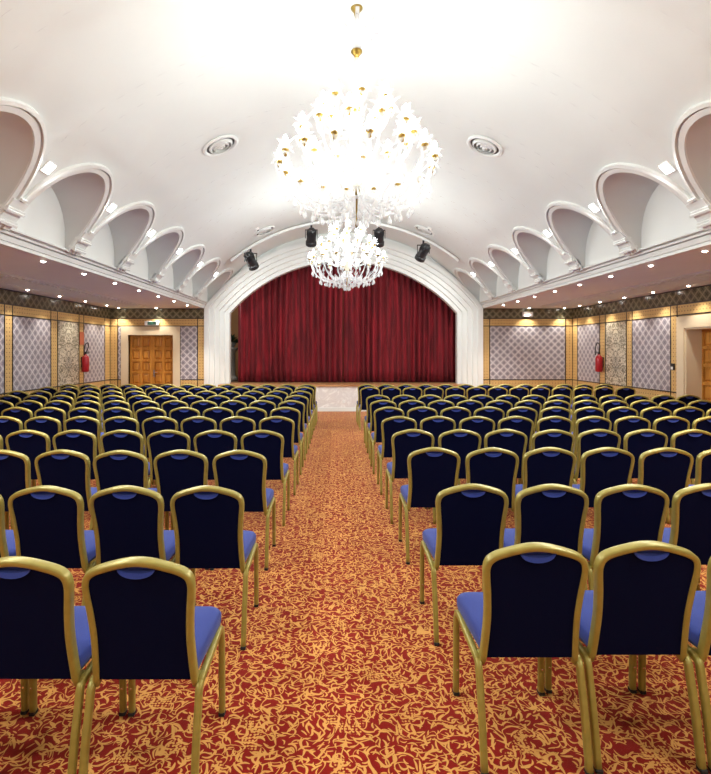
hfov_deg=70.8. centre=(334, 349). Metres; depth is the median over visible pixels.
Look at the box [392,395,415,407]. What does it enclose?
banquet chair
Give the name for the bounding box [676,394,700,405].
banquet chair
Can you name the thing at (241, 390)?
banquet chair
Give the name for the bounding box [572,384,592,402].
banquet chair
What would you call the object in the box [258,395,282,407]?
banquet chair
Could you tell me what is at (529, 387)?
banquet chair
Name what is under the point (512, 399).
banquet chair
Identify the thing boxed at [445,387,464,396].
banquet chair
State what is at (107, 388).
banquet chair
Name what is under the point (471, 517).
banquet chair
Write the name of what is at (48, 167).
diffuser
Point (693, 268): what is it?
ceiling
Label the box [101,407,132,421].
banquet chair
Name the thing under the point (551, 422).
banquet chair
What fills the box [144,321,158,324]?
exit sign
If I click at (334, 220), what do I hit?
rail
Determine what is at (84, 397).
banquet chair
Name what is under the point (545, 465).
banquet chair
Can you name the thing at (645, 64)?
ceiling
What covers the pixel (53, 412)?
banquet chair
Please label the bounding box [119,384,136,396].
banquet chair
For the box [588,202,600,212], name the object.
square ceiling light
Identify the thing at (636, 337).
wall
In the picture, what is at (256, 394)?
banquet chair
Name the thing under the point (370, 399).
banquet chair
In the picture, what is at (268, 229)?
ceiling vent
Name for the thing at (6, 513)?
banquet chair
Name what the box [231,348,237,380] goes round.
stone pedestal
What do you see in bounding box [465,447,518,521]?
banquet chair
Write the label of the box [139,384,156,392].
banquet chair
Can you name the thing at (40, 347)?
wall
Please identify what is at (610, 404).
banquet chair
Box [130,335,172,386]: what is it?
door
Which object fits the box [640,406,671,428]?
banquet chair
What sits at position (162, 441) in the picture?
banquet chair
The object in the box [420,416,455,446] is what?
banquet chair
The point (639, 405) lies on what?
banquet chair
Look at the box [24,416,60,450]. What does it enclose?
banquet chair
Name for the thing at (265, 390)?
banquet chair
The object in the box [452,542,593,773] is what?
banquet chair
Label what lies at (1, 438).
banquet chair
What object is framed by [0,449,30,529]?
banquet chair
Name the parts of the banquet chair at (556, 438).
frame, panel, backrest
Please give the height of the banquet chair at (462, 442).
0.924 m
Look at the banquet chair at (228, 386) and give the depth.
11.30 m
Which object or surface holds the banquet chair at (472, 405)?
on the floor at (340, 669)
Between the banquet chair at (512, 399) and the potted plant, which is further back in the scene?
the potted plant
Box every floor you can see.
[0,411,710,773]
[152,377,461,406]
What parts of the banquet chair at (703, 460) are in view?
panel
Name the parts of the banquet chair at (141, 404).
panel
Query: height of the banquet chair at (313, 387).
0.924 m
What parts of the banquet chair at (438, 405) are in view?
frame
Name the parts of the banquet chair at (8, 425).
frame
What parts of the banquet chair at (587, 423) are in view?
panel, frame, backrest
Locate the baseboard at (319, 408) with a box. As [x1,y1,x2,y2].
[312,407,366,410]
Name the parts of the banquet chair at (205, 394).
panel, frame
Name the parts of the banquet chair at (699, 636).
leg, seat, leg, frame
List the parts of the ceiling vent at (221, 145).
ring blade, ring blade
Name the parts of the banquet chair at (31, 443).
backrest, panel, frame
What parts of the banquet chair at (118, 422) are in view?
backrest, panel, frame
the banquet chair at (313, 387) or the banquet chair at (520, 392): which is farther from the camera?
the banquet chair at (313, 387)
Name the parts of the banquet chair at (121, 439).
backrest, panel, frame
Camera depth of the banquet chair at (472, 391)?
10.51 m
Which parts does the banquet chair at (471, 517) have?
leg, seat, leg, frame, panel, backrest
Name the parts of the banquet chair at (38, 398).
frame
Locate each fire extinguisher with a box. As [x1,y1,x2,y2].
[81,342,88,371]
[595,342,603,371]
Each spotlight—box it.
[243,249,258,270]
[305,225,317,247]
[373,225,384,247]
[415,240,430,262]
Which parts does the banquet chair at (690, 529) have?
seat, frame, panel, backrest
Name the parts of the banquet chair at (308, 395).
panel, frame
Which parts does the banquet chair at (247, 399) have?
frame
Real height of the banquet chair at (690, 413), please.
0.924 m
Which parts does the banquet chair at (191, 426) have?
backrest, frame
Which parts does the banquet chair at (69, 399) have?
panel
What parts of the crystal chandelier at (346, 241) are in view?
stem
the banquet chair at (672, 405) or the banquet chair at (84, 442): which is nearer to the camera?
the banquet chair at (84, 442)
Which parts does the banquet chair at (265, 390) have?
panel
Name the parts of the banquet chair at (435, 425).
backrest, frame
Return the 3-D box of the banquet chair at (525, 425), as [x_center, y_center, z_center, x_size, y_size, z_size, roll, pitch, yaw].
[2.115,1.231,6.073,0.444,0.924,0.515,0,0,0]
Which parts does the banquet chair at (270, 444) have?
backrest, panel, frame, leg, seat, leg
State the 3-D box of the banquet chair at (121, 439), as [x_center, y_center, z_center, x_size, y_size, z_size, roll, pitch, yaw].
[-2.065,1.231,5.068,0.444,0.924,0.515,0,0,0]
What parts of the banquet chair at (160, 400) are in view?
frame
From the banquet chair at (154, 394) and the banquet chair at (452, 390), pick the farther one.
the banquet chair at (452, 390)
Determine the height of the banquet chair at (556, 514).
0.924 m
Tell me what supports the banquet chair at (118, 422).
on the floor at (340, 669)
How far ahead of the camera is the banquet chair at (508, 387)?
11.31 m
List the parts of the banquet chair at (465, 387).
panel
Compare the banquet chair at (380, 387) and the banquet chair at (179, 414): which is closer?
the banquet chair at (179, 414)
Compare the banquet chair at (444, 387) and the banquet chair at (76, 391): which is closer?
the banquet chair at (76, 391)
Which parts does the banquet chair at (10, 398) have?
frame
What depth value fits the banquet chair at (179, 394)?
9.49 m
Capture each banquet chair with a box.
[0,395,20,406]
[0,400,13,415]
[0,416,22,449]
[0,435,31,486]
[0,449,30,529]
[0,494,15,557]
[0,556,126,773]
[1,407,32,429]
[5,430,49,486]
[5,512,8,529]
[7,390,28,400]
[8,485,95,605]
[15,400,42,417]
[20,679,28,714]
[23,395,47,407]
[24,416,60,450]
[29,390,51,401]
[34,407,65,431]
[35,449,96,563]
[38,387,57,396]
[44,400,71,419]
[49,395,73,408]
[53,390,75,403]
[53,430,96,479]
[59,387,79,397]
[60,384,78,388]
[64,416,101,455]
[68,407,103,435]
[73,400,103,431]
[75,395,101,420]
[77,390,101,412]
[79,384,97,391]
[79,556,225,773]
[81,387,101,409]
[89,485,174,564]
[91,450,168,562]
[99,384,116,393]
[100,429,149,479]
[101,390,122,422]
[101,395,125,410]
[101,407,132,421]
[102,387,121,392]
[102,400,129,410]
[103,416,153,484]
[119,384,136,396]
[123,387,143,393]
[124,390,145,402]
[127,395,151,418]
[132,400,159,418]
[135,407,165,461]
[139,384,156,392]
[142,416,177,484]
[145,387,164,395]
[147,430,190,487]
[148,390,169,400]
[153,449,208,569]
[154,395,177,408]
[160,384,176,391]
[161,400,188,416]
[166,387,185,394]
[169,407,199,431]
[170,485,258,649]
[171,390,192,400]
[179,384,196,390]
[180,395,203,406]
[180,416,216,451]
[188,387,206,394]
[190,400,217,415]
[194,430,236,479]
[195,390,216,399]
[199,384,215,390]
[202,407,233,429]
[206,395,229,406]
[209,387,228,394]
[210,450,275,570]
[219,384,235,389]
[219,390,240,399]
[220,400,246,415]
[220,416,255,449]
[231,387,249,394]
[232,395,256,406]
[236,407,266,430]
[239,384,255,390]
[241,430,289,525]
[243,390,263,400]
[249,400,275,416]
[252,387,270,395]
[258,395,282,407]
[259,384,275,390]
[259,416,298,494]
[266,390,287,401]
[270,407,303,474]
[273,387,292,395]
[278,400,306,459]
[279,384,295,391]
[284,395,310,448]
[290,390,312,438]
[294,387,315,429]
[298,384,317,424]
[356,384,375,424]
[358,387,379,429]
[364,395,389,447]
[367,400,396,458]
[370,407,403,473]
[377,384,394,394]
[377,416,416,494]
[381,387,400,400]
[385,429,435,523]
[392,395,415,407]
[397,384,414,394]
[398,400,425,416]
[398,447,459,564]
[402,387,421,399]
[407,406,437,429]
[418,384,434,395]
[418,394,441,406]
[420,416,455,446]
[420,483,508,645]
[424,387,443,399]
[428,400,454,415]
[428,429,480,508]
[437,384,453,399]
[440,406,470,428]
[444,394,467,405]
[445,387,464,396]
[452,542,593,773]
[456,400,482,416]
[457,384,473,397]
[458,416,494,484]
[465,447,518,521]
[466,387,485,399]
[469,394,493,406]
[474,406,504,429]
[477,384,493,394]
[484,429,526,481]
[485,400,512,417]
[487,387,507,399]
[496,395,519,407]
[497,384,513,394]
[497,416,533,483]
[503,484,588,589]
[505,447,575,527]
[506,406,537,435]
[509,387,528,400]
[514,400,541,430]
[516,384,533,394]
[516,429,574,483]
[521,395,545,431]
[521,416,572,483]
[530,387,549,401]
[535,406,570,432]
[536,384,553,396]
[543,400,569,409]
[544,540,707,773]
[547,394,571,407]
[551,387,571,411]
[555,384,573,403]
[570,387,592,414]
[570,394,596,420]
[571,407,604,436]
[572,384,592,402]
[572,400,599,431]
[572,447,634,506]
[573,416,611,483]
[573,429,620,483]
[582,484,668,589]
[594,384,612,389]
[594,387,613,402]
[599,395,623,408]
[601,400,628,417]
[606,406,637,431]
[614,416,650,449]
[615,387,635,399]
[623,429,669,523]
[624,394,648,407]
[630,400,657,416]
[630,416,690,484]
[637,557,710,772]
[638,447,693,507]
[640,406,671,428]
[651,395,675,404]
[658,400,686,415]
[662,483,710,564]
[669,429,710,519]
[673,406,704,428]
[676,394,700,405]
[687,400,710,416]
[688,449,710,486]
[691,416,710,484]
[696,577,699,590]
[706,409,710,415]
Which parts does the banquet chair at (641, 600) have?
leg, seat, leg, frame, panel, backrest, leg, leg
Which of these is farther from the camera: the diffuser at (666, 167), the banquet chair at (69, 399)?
the banquet chair at (69, 399)
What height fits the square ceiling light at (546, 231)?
0.111 m
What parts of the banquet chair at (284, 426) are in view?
backrest, panel, frame, leg, leg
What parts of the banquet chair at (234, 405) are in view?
frame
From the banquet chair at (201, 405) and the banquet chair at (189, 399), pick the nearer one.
the banquet chair at (201, 405)
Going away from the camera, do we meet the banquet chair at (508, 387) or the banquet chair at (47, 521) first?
the banquet chair at (47, 521)
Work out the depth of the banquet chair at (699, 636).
2.07 m
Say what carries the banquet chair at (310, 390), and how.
on the floor at (340, 669)
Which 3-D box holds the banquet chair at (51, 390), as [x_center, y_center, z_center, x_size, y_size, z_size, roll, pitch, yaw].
[-6.038,1.231,10.737,0.444,0.924,0.515,0,0,0]
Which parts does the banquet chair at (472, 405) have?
frame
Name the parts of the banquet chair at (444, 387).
panel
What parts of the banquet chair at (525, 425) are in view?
frame, panel, backrest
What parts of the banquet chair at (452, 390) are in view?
panel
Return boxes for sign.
[80,332,83,344]
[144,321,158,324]
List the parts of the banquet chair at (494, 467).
panel, backrest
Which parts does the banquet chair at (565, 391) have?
frame, panel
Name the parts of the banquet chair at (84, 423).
backrest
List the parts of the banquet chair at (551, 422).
frame, panel, backrest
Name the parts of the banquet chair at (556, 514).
seat, frame, panel, backrest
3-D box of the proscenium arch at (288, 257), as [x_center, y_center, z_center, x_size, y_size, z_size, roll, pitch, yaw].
[0.240,-0.825,14.190,8.238,5.030,0.420,0,0,0]
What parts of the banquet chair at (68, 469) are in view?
backrest, panel, frame, leg, seat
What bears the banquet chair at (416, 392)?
on the floor at (340, 669)
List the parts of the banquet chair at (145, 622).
leg, leg, backrest, panel, frame, leg, seat, leg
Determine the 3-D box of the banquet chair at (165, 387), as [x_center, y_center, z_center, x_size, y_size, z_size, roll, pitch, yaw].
[-3.778,1.231,11.542,0.444,0.924,0.515,0,0,0]
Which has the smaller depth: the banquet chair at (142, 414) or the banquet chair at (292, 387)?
the banquet chair at (142, 414)
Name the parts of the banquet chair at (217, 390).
panel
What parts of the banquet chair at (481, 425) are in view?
frame, panel, backrest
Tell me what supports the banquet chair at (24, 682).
on the floor at (340, 669)
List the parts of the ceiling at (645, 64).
arch moulding, arch moulding, arch moulding, arch moulding, arch moulding, arch moulding, arch moulding, arch moulding, arch moulding, arch moulding, arch moulding, arch moulding, arch moulding, arch moulding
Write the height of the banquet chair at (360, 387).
0.924 m
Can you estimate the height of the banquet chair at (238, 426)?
0.924 m
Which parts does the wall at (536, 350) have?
lattice panel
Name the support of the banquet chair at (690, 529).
on the floor at (340, 669)
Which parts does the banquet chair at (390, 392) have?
frame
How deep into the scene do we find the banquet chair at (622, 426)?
5.84 m
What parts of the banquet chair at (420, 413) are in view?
frame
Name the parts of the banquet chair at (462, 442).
frame, panel, backrest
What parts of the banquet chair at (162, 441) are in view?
backrest, panel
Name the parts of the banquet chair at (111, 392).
panel, frame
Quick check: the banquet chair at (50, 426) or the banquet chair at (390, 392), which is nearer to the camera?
the banquet chair at (50, 426)
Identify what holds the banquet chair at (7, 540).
on the floor at (340, 669)
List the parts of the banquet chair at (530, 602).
leg, seat, leg, frame, panel, backrest, leg, leg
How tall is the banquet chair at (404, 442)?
0.924 m
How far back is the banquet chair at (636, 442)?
4.88 m
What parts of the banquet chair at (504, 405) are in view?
frame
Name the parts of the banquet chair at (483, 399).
panel, frame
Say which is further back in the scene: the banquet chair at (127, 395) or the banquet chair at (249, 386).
the banquet chair at (249, 386)
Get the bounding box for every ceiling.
[0,0,710,301]
[0,240,202,307]
[484,241,710,307]
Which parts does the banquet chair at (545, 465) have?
seat, frame, panel, backrest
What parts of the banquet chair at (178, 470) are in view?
backrest, panel, frame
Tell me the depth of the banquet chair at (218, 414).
6.76 m
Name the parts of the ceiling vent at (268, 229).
ring blade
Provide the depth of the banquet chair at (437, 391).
10.52 m
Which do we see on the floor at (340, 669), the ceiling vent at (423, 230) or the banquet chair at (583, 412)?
the banquet chair at (583, 412)
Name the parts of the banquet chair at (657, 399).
panel, frame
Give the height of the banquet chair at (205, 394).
0.924 m
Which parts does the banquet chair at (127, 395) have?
panel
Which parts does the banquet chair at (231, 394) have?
panel, frame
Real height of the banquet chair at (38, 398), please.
0.924 m
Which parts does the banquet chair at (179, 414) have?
frame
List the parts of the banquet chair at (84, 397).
panel, frame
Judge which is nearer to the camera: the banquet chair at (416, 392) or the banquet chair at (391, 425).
the banquet chair at (391, 425)
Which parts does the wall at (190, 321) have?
lattice panel, lattice panel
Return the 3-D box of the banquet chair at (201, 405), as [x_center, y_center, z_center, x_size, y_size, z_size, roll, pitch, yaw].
[-2.017,1.231,7.917,0.444,0.924,0.515,0,0,0]
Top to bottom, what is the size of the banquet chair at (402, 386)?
0.924 m
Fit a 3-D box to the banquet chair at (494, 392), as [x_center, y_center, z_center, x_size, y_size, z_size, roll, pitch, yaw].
[3.423,1.231,10.744,0.444,0.924,0.515,0,0,0]
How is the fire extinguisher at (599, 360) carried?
attached to the wall at (636, 337)
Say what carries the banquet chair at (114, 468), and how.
on the floor at (340, 669)
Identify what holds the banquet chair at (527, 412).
on the floor at (340, 669)
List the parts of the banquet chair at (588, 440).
panel, backrest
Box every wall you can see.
[0,288,109,396]
[110,308,203,387]
[185,196,524,376]
[483,308,572,399]
[573,284,710,400]
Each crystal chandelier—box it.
[276,4,437,228]
[308,183,385,289]
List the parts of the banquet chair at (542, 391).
frame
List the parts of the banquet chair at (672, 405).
frame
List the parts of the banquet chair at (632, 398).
frame, panel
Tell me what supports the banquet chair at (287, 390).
on the floor at (340, 669)
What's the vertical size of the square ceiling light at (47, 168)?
0.111 m
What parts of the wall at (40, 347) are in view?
lattice panel, lattice panel, floral panel, lattice panel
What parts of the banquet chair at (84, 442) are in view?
backrest, frame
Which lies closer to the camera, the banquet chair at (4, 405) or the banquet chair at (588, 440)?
the banquet chair at (588, 440)
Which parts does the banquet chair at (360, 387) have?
panel, frame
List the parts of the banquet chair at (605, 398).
panel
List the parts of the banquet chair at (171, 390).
panel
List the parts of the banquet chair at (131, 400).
frame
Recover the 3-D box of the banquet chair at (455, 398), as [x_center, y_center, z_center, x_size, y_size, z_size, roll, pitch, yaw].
[2.089,1.231,8.880,0.444,0.924,0.515,0,0,0]
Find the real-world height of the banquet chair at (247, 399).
0.924 m
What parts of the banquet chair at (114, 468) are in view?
backrest, panel, frame, leg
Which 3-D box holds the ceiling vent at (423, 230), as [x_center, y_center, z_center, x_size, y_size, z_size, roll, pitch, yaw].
[2.151,-2.874,12.050,0.486,0.238,0.526,0,0,15]
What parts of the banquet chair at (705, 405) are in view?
frame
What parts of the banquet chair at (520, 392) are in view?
frame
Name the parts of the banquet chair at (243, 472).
backrest, panel, frame, leg, seat, leg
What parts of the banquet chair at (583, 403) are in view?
panel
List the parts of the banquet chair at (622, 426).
frame, backrest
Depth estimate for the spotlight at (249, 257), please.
12.45 m
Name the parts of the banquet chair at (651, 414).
frame, panel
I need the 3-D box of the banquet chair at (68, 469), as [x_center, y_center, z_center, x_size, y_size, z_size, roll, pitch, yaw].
[-2.115,1.231,4.101,0.445,0.924,0.515,0,0,0]
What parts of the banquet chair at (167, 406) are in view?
panel, frame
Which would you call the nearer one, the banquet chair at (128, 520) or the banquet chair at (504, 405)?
the banquet chair at (128, 520)
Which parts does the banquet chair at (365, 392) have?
leg, panel, frame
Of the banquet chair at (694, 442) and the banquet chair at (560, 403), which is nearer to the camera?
the banquet chair at (694, 442)
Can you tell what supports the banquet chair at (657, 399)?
on the floor at (340, 669)
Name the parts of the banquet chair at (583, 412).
panel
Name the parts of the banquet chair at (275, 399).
frame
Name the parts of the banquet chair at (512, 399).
frame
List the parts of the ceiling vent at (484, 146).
ring blade, ring blade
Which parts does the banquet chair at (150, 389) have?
panel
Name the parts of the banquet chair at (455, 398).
panel, frame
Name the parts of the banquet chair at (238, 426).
backrest, frame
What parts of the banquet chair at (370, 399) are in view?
leg, panel, frame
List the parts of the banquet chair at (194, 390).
panel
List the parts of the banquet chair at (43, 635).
backrest, leg, panel, frame, leg, seat, leg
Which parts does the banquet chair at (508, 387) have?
panel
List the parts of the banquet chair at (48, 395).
panel, frame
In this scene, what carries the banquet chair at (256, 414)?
on the floor at (340, 669)
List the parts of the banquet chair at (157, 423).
backrest, panel, frame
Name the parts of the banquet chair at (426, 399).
panel, frame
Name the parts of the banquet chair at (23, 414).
frame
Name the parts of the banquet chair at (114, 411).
panel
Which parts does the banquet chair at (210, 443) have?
backrest, frame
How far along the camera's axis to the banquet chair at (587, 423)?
5.84 m
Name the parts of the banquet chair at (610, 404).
frame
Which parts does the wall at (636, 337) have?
lattice panel, floral panel, lattice panel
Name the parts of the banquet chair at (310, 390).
frame, panel, leg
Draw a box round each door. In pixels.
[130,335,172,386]
[702,329,710,400]
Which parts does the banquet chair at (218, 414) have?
frame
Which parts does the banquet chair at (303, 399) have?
panel, frame, leg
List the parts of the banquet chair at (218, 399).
panel, frame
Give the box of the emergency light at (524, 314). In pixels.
[522,312,532,316]
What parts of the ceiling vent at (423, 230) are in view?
ring blade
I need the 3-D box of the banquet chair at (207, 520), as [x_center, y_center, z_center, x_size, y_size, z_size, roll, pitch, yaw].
[-0.727,1.231,3.069,0.445,0.924,0.515,0,0,0]
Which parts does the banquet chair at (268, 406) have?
frame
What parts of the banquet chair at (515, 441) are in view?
backrest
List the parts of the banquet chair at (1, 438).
frame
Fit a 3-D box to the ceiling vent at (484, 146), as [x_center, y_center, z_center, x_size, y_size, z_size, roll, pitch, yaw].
[2.121,-2.888,7.100,0.488,0.235,0.526,0,0,15]
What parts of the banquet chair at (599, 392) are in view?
frame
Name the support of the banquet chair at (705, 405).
on the floor at (340, 669)
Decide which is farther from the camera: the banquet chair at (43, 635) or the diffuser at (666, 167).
the diffuser at (666, 167)
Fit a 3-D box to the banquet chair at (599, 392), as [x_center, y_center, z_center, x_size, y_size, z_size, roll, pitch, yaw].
[5.663,1.231,10.747,0.444,0.924,0.515,0,0,0]
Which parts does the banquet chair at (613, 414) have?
frame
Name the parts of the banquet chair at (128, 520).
backrest, panel, seat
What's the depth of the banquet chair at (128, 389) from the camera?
10.50 m
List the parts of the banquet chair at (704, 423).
frame, panel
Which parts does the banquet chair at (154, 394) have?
panel, frame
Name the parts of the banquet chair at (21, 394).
panel, frame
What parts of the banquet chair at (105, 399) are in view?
panel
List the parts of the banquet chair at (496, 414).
frame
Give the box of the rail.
[230,219,458,261]
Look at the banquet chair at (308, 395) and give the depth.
9.51 m
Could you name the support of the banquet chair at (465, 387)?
on the floor at (340, 669)
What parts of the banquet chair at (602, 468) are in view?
seat, frame, panel, backrest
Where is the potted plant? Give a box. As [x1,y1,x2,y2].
[231,334,237,347]
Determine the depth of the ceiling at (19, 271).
8.93 m
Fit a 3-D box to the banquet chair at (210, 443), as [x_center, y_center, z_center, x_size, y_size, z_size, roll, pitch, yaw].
[-1.155,1.231,5.053,0.444,0.924,0.515,0,0,0]
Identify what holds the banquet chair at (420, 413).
on the floor at (340, 669)
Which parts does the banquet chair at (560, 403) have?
panel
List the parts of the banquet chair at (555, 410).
panel, frame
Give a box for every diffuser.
[42,162,55,173]
[107,204,116,211]
[588,204,598,211]
[659,162,673,173]
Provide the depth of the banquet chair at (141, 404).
7.69 m
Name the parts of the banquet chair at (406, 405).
frame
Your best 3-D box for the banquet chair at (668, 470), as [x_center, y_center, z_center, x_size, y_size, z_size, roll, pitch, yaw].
[2.625,1.231,4.184,0.445,0.924,0.515,0,0,0]
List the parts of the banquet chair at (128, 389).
panel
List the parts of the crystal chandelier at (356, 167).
bulb, bulb, bulb, bulb, bulb, bulb, bulb, bulb, bulb, bulb, bulb, stem, rod, bulb, bulb, bulb, bulb, bulb, bulb, bulb, bulb, bulb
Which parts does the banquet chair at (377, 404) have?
leg, leg, panel, frame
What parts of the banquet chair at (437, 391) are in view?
panel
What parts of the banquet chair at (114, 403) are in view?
panel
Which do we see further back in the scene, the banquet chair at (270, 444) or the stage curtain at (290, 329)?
the stage curtain at (290, 329)
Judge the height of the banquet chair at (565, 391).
0.924 m
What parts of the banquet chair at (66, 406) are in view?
panel, frame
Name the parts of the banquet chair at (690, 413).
frame, panel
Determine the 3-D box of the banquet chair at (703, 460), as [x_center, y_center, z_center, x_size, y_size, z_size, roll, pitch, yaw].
[3.085,1.231,4.188,0.445,0.924,0.515,0,0,0]
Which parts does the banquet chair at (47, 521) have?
backrest, panel, frame, seat, leg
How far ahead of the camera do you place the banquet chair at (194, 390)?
10.51 m
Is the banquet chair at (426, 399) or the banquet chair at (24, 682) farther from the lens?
the banquet chair at (426, 399)
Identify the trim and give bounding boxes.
[0,227,207,308]
[121,326,179,386]
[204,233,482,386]
[479,228,710,308]
[676,314,710,399]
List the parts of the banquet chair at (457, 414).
frame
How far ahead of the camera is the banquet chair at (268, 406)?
7.69 m
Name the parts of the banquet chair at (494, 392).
panel, frame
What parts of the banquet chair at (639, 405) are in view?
frame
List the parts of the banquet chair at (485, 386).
panel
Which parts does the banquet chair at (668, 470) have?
frame, backrest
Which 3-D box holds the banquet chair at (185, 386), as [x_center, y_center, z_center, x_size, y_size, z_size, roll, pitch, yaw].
[-3.329,1.231,11.546,0.444,0.924,0.515,0,0,0]
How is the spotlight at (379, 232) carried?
hanging from the rail
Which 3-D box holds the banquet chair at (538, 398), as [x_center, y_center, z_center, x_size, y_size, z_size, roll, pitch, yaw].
[3.433,1.231,8.865,0.444,0.924,0.515,0,0,0]
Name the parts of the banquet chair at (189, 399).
frame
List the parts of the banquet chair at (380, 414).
leg, leg, panel, frame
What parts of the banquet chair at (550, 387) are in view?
panel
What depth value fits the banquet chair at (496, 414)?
6.80 m
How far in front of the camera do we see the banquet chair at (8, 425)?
5.83 m
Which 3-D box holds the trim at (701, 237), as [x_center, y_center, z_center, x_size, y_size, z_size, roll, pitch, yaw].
[4.128,-1.250,5.912,0.205,0.170,16.335,0,0,0]
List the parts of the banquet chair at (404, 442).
leg, seat, leg, frame, backrest, panel, leg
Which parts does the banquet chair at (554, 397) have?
panel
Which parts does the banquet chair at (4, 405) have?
panel, frame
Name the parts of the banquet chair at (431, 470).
leg, seat, leg, frame, panel, backrest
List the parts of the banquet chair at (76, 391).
panel, frame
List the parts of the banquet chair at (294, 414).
panel, frame, leg, leg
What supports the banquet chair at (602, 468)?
on the floor at (340, 669)
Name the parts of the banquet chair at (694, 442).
frame, panel, backrest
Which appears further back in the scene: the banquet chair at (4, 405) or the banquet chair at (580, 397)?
the banquet chair at (580, 397)
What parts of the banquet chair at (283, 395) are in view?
frame, panel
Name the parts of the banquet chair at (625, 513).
seat, leg, panel, backrest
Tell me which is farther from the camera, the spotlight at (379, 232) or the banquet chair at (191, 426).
the spotlight at (379, 232)
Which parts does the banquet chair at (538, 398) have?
frame, panel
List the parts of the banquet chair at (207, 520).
backrest, panel, frame, leg, seat, leg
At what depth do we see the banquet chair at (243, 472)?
3.87 m
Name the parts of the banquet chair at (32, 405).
frame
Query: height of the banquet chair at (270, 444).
0.924 m
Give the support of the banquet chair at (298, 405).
on the floor at (340, 669)
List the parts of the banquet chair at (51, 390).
panel, frame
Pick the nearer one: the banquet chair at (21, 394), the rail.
the banquet chair at (21, 394)
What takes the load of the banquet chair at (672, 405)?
on the floor at (340, 669)
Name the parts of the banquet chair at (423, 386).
panel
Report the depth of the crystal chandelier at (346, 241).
9.91 m
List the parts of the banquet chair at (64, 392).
panel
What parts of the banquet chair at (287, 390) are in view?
panel, frame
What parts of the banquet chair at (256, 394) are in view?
panel, frame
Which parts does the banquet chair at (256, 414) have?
frame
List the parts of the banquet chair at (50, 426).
backrest, frame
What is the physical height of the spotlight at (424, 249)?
0.537 m
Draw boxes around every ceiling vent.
[203,134,237,156]
[255,225,274,236]
[414,225,434,235]
[467,135,502,157]
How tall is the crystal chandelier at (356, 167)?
2.170 m
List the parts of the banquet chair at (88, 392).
panel, frame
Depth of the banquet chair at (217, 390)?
10.50 m
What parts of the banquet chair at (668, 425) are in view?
frame, panel, backrest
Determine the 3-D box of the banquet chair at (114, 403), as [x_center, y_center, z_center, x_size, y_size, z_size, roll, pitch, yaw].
[-3.364,1.231,7.914,0.444,0.924,0.515,0,0,0]
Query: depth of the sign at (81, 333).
12.48 m
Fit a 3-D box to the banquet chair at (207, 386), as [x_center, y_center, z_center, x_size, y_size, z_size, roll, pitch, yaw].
[-2.880,1.231,11.548,0.444,0.924,0.515,0,0,0]
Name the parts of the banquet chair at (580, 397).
panel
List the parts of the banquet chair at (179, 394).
panel, frame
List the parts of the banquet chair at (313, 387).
frame, panel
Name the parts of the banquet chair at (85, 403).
panel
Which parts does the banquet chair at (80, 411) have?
panel, frame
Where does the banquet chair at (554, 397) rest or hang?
on the floor at (340, 669)
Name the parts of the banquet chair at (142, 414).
panel, frame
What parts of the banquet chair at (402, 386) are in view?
panel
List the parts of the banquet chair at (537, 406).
frame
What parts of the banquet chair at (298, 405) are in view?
panel, frame, leg, leg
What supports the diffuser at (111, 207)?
attached to the square ceiling light at (112, 206)
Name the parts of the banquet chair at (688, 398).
panel, frame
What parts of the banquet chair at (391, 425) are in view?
leg, leg, backrest, panel, frame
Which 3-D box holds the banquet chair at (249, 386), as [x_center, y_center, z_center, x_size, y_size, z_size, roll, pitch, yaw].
[-1.982,1.231,11.537,0.444,0.924,0.515,0,0,0]
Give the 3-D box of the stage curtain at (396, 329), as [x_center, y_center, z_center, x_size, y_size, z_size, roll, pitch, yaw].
[2.046,-0.979,14.858,3.588,3.863,0.166,0,0,0]
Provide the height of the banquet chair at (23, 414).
0.924 m
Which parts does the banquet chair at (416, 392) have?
frame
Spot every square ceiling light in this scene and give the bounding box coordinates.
[39,160,56,174]
[105,202,116,212]
[147,229,155,236]
[543,229,551,236]
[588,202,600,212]
[658,160,676,174]
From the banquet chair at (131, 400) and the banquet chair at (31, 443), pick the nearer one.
the banquet chair at (31, 443)
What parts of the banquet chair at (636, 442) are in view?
frame, panel, backrest, leg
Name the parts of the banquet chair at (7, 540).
frame, seat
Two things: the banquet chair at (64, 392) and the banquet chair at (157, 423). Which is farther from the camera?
the banquet chair at (64, 392)
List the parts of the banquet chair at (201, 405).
panel, frame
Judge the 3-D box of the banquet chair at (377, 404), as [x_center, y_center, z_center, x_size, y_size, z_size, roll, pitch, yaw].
[0.745,1.231,7.975,0.444,0.924,0.515,0,0,0]
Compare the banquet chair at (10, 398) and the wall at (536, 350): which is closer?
the banquet chair at (10, 398)
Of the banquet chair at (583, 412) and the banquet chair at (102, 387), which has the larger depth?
the banquet chair at (102, 387)
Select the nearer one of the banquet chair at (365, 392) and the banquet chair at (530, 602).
the banquet chair at (530, 602)
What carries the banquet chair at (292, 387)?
on the floor at (340, 669)
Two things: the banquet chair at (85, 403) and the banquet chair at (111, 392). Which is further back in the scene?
the banquet chair at (111, 392)
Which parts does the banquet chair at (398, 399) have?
frame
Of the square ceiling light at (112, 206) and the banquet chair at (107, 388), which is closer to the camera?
the square ceiling light at (112, 206)
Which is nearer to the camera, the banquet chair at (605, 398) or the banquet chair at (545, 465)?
the banquet chair at (545, 465)
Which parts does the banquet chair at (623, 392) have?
panel, frame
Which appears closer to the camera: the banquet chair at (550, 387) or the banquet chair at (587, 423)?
the banquet chair at (587, 423)
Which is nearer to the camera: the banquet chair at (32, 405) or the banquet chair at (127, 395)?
the banquet chair at (32, 405)
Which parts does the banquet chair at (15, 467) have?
backrest, panel, frame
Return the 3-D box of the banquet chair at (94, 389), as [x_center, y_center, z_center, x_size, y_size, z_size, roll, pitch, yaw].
[-5.140,1.231,10.747,0.444,0.924,0.515,0,0,0]
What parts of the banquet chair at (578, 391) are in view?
frame, panel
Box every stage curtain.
[238,262,342,381]
[343,262,458,381]

